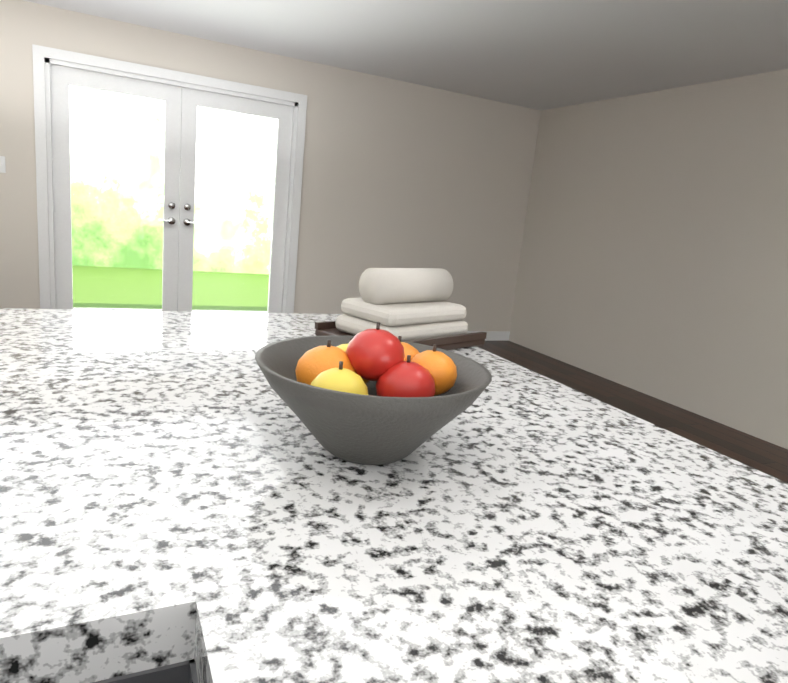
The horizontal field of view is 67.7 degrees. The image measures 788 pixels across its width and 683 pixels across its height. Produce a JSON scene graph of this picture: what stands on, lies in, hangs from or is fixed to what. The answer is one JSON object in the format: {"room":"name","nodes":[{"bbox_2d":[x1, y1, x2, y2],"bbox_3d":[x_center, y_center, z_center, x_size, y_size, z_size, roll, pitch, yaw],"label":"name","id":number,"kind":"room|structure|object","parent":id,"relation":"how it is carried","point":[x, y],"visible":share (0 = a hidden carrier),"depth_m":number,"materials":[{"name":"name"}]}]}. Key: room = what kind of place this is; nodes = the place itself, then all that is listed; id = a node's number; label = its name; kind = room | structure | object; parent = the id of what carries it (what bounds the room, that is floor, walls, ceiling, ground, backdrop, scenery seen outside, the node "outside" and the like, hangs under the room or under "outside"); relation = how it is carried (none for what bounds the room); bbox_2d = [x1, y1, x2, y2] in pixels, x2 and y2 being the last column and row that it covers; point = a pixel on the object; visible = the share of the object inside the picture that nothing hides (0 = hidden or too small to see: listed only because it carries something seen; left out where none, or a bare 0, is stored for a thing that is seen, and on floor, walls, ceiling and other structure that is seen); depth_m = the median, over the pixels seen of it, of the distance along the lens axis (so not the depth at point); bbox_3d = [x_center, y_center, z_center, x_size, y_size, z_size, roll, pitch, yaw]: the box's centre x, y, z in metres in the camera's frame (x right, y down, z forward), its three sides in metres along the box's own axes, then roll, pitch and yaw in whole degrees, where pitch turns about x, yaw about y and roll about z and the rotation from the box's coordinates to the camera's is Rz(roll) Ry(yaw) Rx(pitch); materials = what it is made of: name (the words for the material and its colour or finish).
{"room":"kitchen","nodes":[
{"label":"kitchen","id":0,"kind":"room"},
{"bbox_2d":[0,0,540,330],"bbox_3d":[-1.564,-1.181,4.858,6.720,2.400,0.120,0,14,-26],"label":"wall","id":1,"kind":"structure","parent":0,"point":[398,174],"depth_m":5.34,"materials":[{"name":"paint"}]},
{"bbox_2d":[0,156,5,172],"bbox_3d":[-2.810,-1.256,4.151,0.105,0.114,0.016,0,14,-26],"label":"switch plate","id":2,"kind":"object","parent":1,"relation":"attached to","point":[2,165],"visible":1,"depth_m":4.17,"materials":[{"name":"white plastic"}]},
{"bbox_2d":[32,44,306,312],"bbox_3d":[-1.753,-1.047,4.791,1.980,2.130,0.138,0,14,-26],"label":"french door","id":3,"kind":"structure","parent":1,"relation":"attached to","point":[58,72],"depth_m":4.64,"materials":[{"name":"white metal"}]},
{"bbox_2d":[467,331,509,340],"bbox_3d":[0.163,-0.056,5.925,2.450,0.100,0.015,0,14,-26],"label":"baseboard","id":4,"kind":"structure","parent":1,"relation":"attached to","point":[497,335],"depth_m":6.37,"materials":[{"name":"white wood"}]},
{"bbox_2d":[23,0,787,110],"bbox_3d":[0.027,-1.180,-0.243,8.320,0.080,10.390,0,14,-26],"label":"ceiling","id":5,"kind":"structure","parent":0,"point":[541,55],"depth_m":3.87,"materials":[{"name":"paint"}]},
{"bbox_2d":[477,341,787,482],"bbox_3d":[-0.217,1.221,0.282,8.320,0.060,10.390,0,14,-26],"label":"floor","id":6,"kind":"structure","parent":0,"point":[764,456],"depth_m":4.34,"materials":[{"name":"brown wood"}]},
{"bbox_2d":[32,648,195,682],"bbox_3d":[-0.216,0.742,0.313,0.931,0.860,2.892,0,14,-26],"label":"kitchen island","id":7,"kind":"object","parent":6,"relation":"on","point":[178,666],"depth_m":0.47,"materials":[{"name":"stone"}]},
{"bbox_2d":[0,308,787,682],"bbox_3d":[-0.361,0.091,1.070,1.480,0.055,1.260,0,14,-26],"label":"island countertop","id":8,"kind":"structure","parent":7,"relation":"on","point":[150,465],"depth_m":0.73,"materials":[{"name":"white stone"}]},
{"bbox_2d":[255,322,491,464],"bbox_3d":[-0.029,0.062,0.801,0.316,0.179,0.316,0,14,-26],"label":"fruit bowl","id":9,"kind":"object","parent":8,"relation":"on","point":[377,396],"visible":1,"depth_m":0.74,"materials":[{"name":"ceramic"}]},
{"bbox_2d":[315,268,486,349],"bbox_3d":[0.031,-0.095,1.520,0.260,0.190,0.380,17,17,42],"label":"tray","id":10,"kind":"object","parent":8,"relation":"on","point":[409,305],"visible":0.9,"depth_m":1.45,"materials":[{"name":"white fabric"}]},
{"bbox_2d":[509,69,787,448],"bbox_3d":[3.617,0.023,1.762,0.120,2.400,10.270,0,14,-26],"label":"wall","id":11,"kind":"structure","parent":0,"point":[653,261],"depth_m":4.59,"materials":[{"name":"paint"}]},
{"label":"outside","id":12,"kind":"structure","parent":0,"visible":0},
{"bbox_2d":[72,265,268,310],"bbox_3d":[-1.920,-0.566,7.973,20.000,0.050,5.320,0,14,-26],"label":"lawn","id":13,"kind":"structure","parent":12,"point":[200,289],"depth_m":7.97,"materials":[{"name":"green plant"}]},
{"bbox_2d":[69,85,277,273],"bbox_3d":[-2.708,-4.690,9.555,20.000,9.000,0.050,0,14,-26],"label":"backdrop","id":14,"kind":"structure","parent":12,"point":[91,189],"depth_m":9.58,"materials":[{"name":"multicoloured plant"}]}
]}

